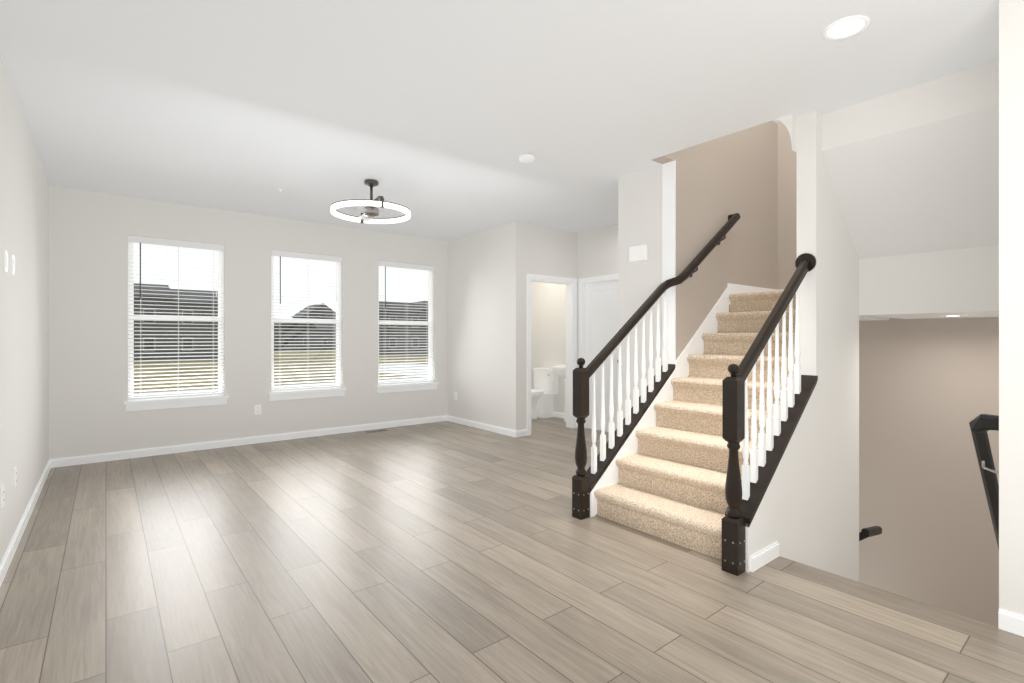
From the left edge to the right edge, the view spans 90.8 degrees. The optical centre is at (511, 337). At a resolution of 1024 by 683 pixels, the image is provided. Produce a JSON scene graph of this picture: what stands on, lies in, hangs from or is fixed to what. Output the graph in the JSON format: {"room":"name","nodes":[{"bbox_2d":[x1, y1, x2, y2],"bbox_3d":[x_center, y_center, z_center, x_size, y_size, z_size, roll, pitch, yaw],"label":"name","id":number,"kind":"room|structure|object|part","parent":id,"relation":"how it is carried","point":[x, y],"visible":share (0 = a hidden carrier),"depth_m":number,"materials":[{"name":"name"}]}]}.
{"room":"empty living room","nodes":[
{"label":"empty living room","id":0,"kind":"room"},
{"bbox_2d":[0,55,48,562],"bbox_3d":[-1.456,-0.135,1.030,0.120,3.290,10.430,0,0,-39],"label":"wall","id":1,"kind":"structure","parent":0,"point":[24,328],"depth_m":3.30,"materials":[{"name":"white paint"}]},
{"bbox_2d":[1,484,4,508],"bbox_3d":[-2.701,0.840,2.679,0.008,0.115,0.072,0,0,-39],"label":"outlet","id":2,"kind":"object","parent":1,"relation":"attached to","point":[3,486],"depth_m":2.66,"materials":[{"name":"white plastic"}]},
{"bbox_2d":[4,250,7,271],"bbox_3d":[-2.769,-0.420,2.765,0.010,0.115,0.072,0,0,-39],"label":"light switch","id":3,"kind":"object","parent":1,"relation":"attached to","point":[5,252],"depth_m":2.74,"materials":[{"name":"white plastic"}]},
{"bbox_2d":[11,254,14,274],"bbox_3d":[-2.938,-0.430,2.976,0.010,0.115,0.072,0,0,-39],"label":"light switch","id":4,"kind":"object","parent":1,"relation":"attached to","point":[12,256],"depth_m":2.95,"materials":[{"name":"white plastic"}]},
{"bbox_2d":[14,467,16,487],"bbox_3d":[-2.995,0.840,3.045,0.008,0.115,0.072,0,0,-39],"label":"outlet","id":5,"kind":"object","parent":1,"relation":"attached to","point":[15,469],"depth_m":3.04,"materials":[{"name":"white plastic"}]},
{"bbox_2d":[0,459,51,586],"bbox_3d":[-1.404,1.219,1.071,0.015,0.082,9.832,0,0,-39],"label":"baseboard","id":6,"kind":"structure","parent":1,"relation":"attached to","point":[5,563],"depth_m":3.23,"materials":[{"name":"white wood"}]},
{"bbox_2d":[49,185,446,460],"bbox_3d":[-1.613,-0.135,7.313,7.750,3.290,0.160,0,0,-39],"label":"wall","id":7,"kind":"structure","parent":0,"point":[89,233],"depth_m":5.82,"materials":[{"name":"white paint"}]},
{"bbox_2d":[128,242,223,400],"bbox_3d":[-3.736,-0.200,5.644,0.894,1.764,0.070,0,0,-39],"label":"window","id":8,"kind":"structure","parent":7,"relation":"in","point":[131,274],"depth_m":5.61,"materials":[{"name":"white plastic"}]},
{"bbox_2d":[128,235,223,399],"bbox_3d":[-3.685,-0.213,5.581,0.884,1.727,0.076,0,0,-39],"label":"window blind","id":9,"kind":"object","parent":8,"relation":"attached to","point":[169,242],"visible":1,"depth_m":5.55,"materials":[{"name":"white plastic"}]},
{"bbox_2d":[124,395,228,410],"bbox_3d":[-3.678,0.715,5.572,0.960,0.101,0.114,0,0,-39],"label":"window sill","id":10,"kind":"structure","parent":7,"relation":"attached to","point":[149,404],"depth_m":5.53,"materials":[{"name":"white wood"}]},
{"bbox_2d":[52,415,447,467],"bbox_3d":[-2.724,1.219,6.308,4.462,0.082,0.015,0,0,-39],"label":"baseboard","id":11,"kind":"structure","parent":7,"relation":"attached to","point":[69,461],"depth_m":5.85,"materials":[{"name":"white wood"}]},
{"bbox_2d":[255,405,260,414],"bbox_3d":[-3.045,0.860,6.054,0.072,0.115,0.008,0,0,-39],"label":"outlet","id":12,"kind":"object","parent":7,"relation":"attached to","point":[257,409],"depth_m":6.05,"materials":[{"name":"white plastic"}]},
{"bbox_2d":[271,256,340,391],"bbox_3d":[-2.657,-0.200,6.512,0.884,1.764,0.070,0,0,-39],"label":"window","id":13,"kind":"structure","parent":7,"relation":"in","point":[337,295],"depth_m":6.56,"materials":[{"name":"white plastic"}]},
{"bbox_2d":[271,250,342,390],"bbox_3d":[-2.606,-0.213,6.449,0.874,1.727,0.076,0,0,-39],"label":"window blind","id":14,"kind":"object","parent":13,"relation":"attached to","point":[308,256],"visible":0.88,"depth_m":6.43,"materials":[{"name":"white plastic"}]},
{"bbox_2d":[268,388,346,400],"bbox_3d":[-2.599,0.715,6.440,0.950,0.101,0.114,0,0,-39],"label":"window sill","id":15,"kind":"structure","parent":7,"relation":"attached to","point":[300,394],"depth_m":6.39,"materials":[{"name":"white wood"}]},
{"bbox_2d":[378,266,432,384],"bbox_3d":[-1.574,-0.200,7.383,0.904,1.764,0.070,0,0,-39],"label":"window","id":16,"kind":"structure","parent":7,"relation":"in","point":[423,321],"depth_m":7.47,"materials":[{"name":"white plastic"}]},
{"bbox_2d":[378,261,434,384],"bbox_3d":[-1.522,-0.213,7.319,0.894,1.727,0.076,0,0,-39],"label":"window blind","id":17,"kind":"object","parent":16,"relation":"attached to","point":[387,264],"visible":0.85,"depth_m":7.31,"materials":[{"name":"white plastic"}]},
{"bbox_2d":[376,382,438,392],"bbox_3d":[-1.515,0.715,7.311,0.970,0.101,0.114,0,0,-39],"label":"window sill","id":18,"kind":"structure","parent":7,"relation":"attached to","point":[405,387],"depth_m":7.26,"materials":[{"name":"white wood"}]},
{"bbox_2d":[447,223,510,428],"bbox_3d":[-0.461,-0.135,7.149,0.120,3.290,1.540,0,0,-39],"label":"wall","id":19,"kind":"structure","parent":0,"point":[488,270],"depth_m":7.02,"materials":[{"name":"white paint"}]},
{"bbox_2d":[448,415,519,436],"bbox_3d":[-0.464,1.219,7.046,0.015,0.082,1.653,0,0,-39],"label":"baseboard","id":20,"kind":"structure","parent":19,"relation":"attached to","point":[500,430],"depth_m":6.91,"materials":[{"name":"white wood"}]},
{"bbox_2d":[0,0,998,240],"bbox_3d":[1.446,-1.630,3.364,7.930,0.300,10.430,0,0,-39],"label":"ceiling","id":21,"kind":"structure","parent":0,"point":[437,118],"depth_m":3.00,"materials":[{"name":"white paint"}]},
{"bbox_2d":[330,179,410,223],"bbox_3d":[-1.325,-1.310,4.760,0.730,0.339,0.730,0,0,-39],"label":"fan light","id":22,"kind":"object","parent":21,"relation":"hanging from","point":[369,212],"visible":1,"depth_m":4.70,"materials":[{"name":"grey metal"}]},
{"bbox_2d":[330,200,410,223],"bbox_3d":[-1.325,-1.179,4.760,0.726,0.042,0.726,0,0,-39],"label":"diffuser","id":23,"kind":"object","parent":22,"relation":"attached to","point":[370,214],"depth_m":4.69,"materials":[{"name":"white plastic"}]},
{"bbox_2d":[519,154,534,162],"bbox_3d":[0.121,-1.461,4.126,0.132,0.036,0.132,0,0,-39],"label":"smoke detector","id":24,"kind":"object","parent":21,"relation":"attached to","point":[526,158],"visible":1,"depth_m":4.09,"materials":[{"name":"white plastic"}]},
{"bbox_2d":[822,15,869,39],"bbox_3d":[1.592,-1.476,2.409,0.190,0.007,0.190,0,0,-39],"label":"recessed light","id":25,"kind":"object","parent":21,"relation":"in","point":[846,28],"depth_m":2.40,"materials":[{"name":"white plastic"}]},
{"bbox_2d":[0,417,1023,682],"bbox_3d":[1.446,1.385,3.364,7.930,0.250,10.430,0,0,-39],"label":"floor","id":26,"kind":"structure","parent":0,"point":[444,551],"depth_m":2.53,"materials":[{"name":"laminate"}]},
{"bbox_2d":[364,429,387,432],"bbox_3d":[-1.833,1.257,6.828,0.300,0.006,0.100,0,0,-39],"label":"floor vent","id":27,"kind":"object","parent":26,"relation":"in","point":[376,431],"visible":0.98,"depth_m":6.80,"materials":[{"name":"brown metal"}]},
{"bbox_2d":[531,367,558,419],"bbox_3d":[0.345,0.873,7.925,0.715,0.775,0.460,0,0,-39],"label":"toilet","id":28,"kind":"object","parent":26,"relation":"on","point":[546,385],"visible":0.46,"depth_m":7.94,"materials":[{"name":"white ceramic"}]},
{"bbox_2d":[552,364,565,421],"bbox_3d":[0.824,0.780,7.579,0.413,0.960,0.492,0,0,-39],"label":"pedestal sink","id":29,"kind":"object","parent":26,"relation":"on","point":[559,371],"visible":0.29,"depth_m":7.51,"materials":[{"name":"white ceramic"}]},
{"bbox_2d":[572,213,888,575],"bbox_3d":[2.264,0.048,3.697,3.040,2.424,2.154,0,0,-39],"label":"staircase","id":30,"kind":"structure","parent":26,"relation":"on","point":[708,448],"depth_m":3.41,"materials":[{"name":"beige carpet"}]},
{"bbox_3d":[1.625,-0.431,3.756,1.996,1.466,1.182,0,0,-39],"label":"handrail","id":31,"kind":"part","parent":30,"relation":"part of","materials":[{"name":"brown wood"}]},
{"bbox_2d":[511,222,576,430],"bbox_3d":[0.659,-0.135,6.984,1.660,3.290,0.120,0,0,-39],"label":"wall","id":32,"kind":"structure","parent":0,"point":[537,250],"depth_m":6.81,"materials":[{"name":"white paint"}]},
{"bbox_2d":[527,274,576,435],"bbox_3d":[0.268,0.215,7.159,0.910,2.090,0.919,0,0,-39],"label":"door frame","id":33,"kind":"structure","parent":32,"relation":"in","point":[571,325],"depth_m":7.05,"materials":[{"name":"white wood"}]},
{"bbox_2d":[553,411,563,417],"bbox_3d":[0.687,1.219,8.071,0.015,0.082,1.541,0,0,-39],"label":"baseboard","id":34,"kind":"structure","parent":32,"relation":"attached to","point":[555,414],"depth_m":8.00,"materials":[{"name":"white wood"}]},
{"bbox_2d":[577,224,617,367],"bbox_3d":[1.728,-0.135,6.214,0.120,3.290,2.420,0,0,-39],"label":"wall","id":35,"kind":"structure","parent":0,"point":[597,252],"depth_m":6.84,"materials":[{"name":"white paint"}]},
{"bbox_2d":[579,274,617,431],"bbox_3d":[1.253,0.215,6.769,0.205,2.090,0.880,0,0,-39],"label":"hall door","id":36,"kind":"structure","parent":35,"relation":"in","point":[598,313],"depth_m":6.83,"materials":[{"name":"white wood"}]},
{"bbox_2d":[618,160,675,418],"bbox_3d":[1.217,-0.135,4.479,0.130,3.290,0.604,0,0,-39],"label":"wall","id":37,"kind":"structure","parent":0,"point":[647,207],"depth_m":4.44,"materials":[{"name":"white paint"}]},
{"bbox_2d":[629,245,646,261],"bbox_3d":[1.119,-0.750,4.480,0.040,0.130,0.180,0,0,-39],"label":"door chime","id":38,"kind":"object","parent":37,"relation":"attached to","point":[638,253],"visible":0.96,"depth_m":4.46,"materials":[{"name":"white plastic"}]},
{"bbox_2d":[652,121,779,359],"bbox_3d":[1.986,-0.590,4.791,2.040,7.100,0.120,0,0,-39],"label":"wall","id":39,"kind":"structure","parent":0,"point":[737,172],"depth_m":4.72,"materials":[{"name":"beige paint"}]},
{"bbox_2d":[779,111,858,581],"bbox_3d":[2.030,-0.590,3.403,1.370,7.100,0.120,0,0,-39],"label":"wall","id":40,"kind":"structure","parent":0,"point":[829,314],"depth_m":3.42,"materials":[{"name":"white paint"}]},
{"bbox_2d":[750,541,778,571],"bbox_3d":[1.414,1.219,2.822,0.320,0.082,0.015,0,0,-39],"label":"baseboard","id":41,"kind":"structure","parent":40,"relation":"attached to","point":[769,553],"depth_m":2.80,"materials":[{"name":"white wood"}]},
{"bbox_2d":[772,114,796,152],"bbox_3d":[1.843,-1.360,3.413,0.090,0.240,0.131,0,0,-39],"label":"wall","id":42,"kind":"structure","parent":40,"relation":"attached to","point":[789,122],"depth_m":3.36,"materials":[{"name":"white paint"}]},
{"bbox_2d":[780,124,998,626],"bbox_3d":[3.529,-0.590,4.644,0.120,7.100,2.285,0,0,-39],"label":"wall","id":43,"kind":"structure","parent":0,"point":[928,390],"depth_m":4.43,"materials":[{"name":"beige paint"}]},
{"bbox_2d":[859,414,998,549],"bbox_3d":[2.814,1.545,3.386,2.568,2.406,0.982,0,0,-39],"label":"handrail","id":44,"kind":"object","parent":43,"relation":"attached to","point":[981,425],"visible":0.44,"depth_m":2.39,"materials":[{"name":"black wood"}]},
{"bbox_2d":[822,60,998,318],"bbox_3d":[3.090,-0.975,3.578,1.900,1.610,0.935,0,0,-39],"label":"ceiling","id":45,"kind":"structure","parent":0,"point":[914,172],"depth_m":3.23,"materials":[{"name":"white paint"}]},
{"bbox_2d":[940,315,966,316],"bbox_3d":[3.306,-0.166,3.788,0.160,0.007,0.160,0,0,-39],"label":"recessed light","id":46,"kind":"object","parent":45,"relation":"in","point":[951,315],"visible":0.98,"depth_m":3.76,"materials":[{"name":"white plastic"}]},
{"bbox_2d":[999,0,1023,615],"bbox_3d":[3.290,-0.590,0.839,0.120,7.100,3.585,0,0,-39],"label":"wall","id":47,"kind":"structure","parent":0,"point":[1011,305],"depth_m":2.15,"materials":[{"name":"white paint"}]},
{"bbox_2d":[998,609,1023,636],"bbox_3d":[3.238,1.219,0.797,0.015,0.082,3.586,0,0,-39],"label":"baseboard","id":48,"kind":"structure","parent":47,"relation":"attached to","point":[1010,622],"depth_m":2.16,"materials":[{"name":"white wood"}]},
{"label":"outside","id":49,"kind":"structure","parent":0,"visible":0},
{"bbox_2d":[134,349,427,396],"bbox_3d":[-88.619,2.395,190.015,400.000,0.330,392.770,0,0,-39],"label":"ground","id":50,"kind":"structure","parent":49,"point":[198,368],"depth_m":33.08,"materials":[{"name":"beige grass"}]},
{"bbox_2d":[134,283,427,360],"bbox_3d":[-30.829,-2.670,92.588,136.780,9.800,61.850,0,0,-39],"label":"houses","id":51,"kind":"structure","parent":50,"relation":"on","point":[393,314],"depth_m":54.04,"materials":[{"name":"grey"}]}
]}

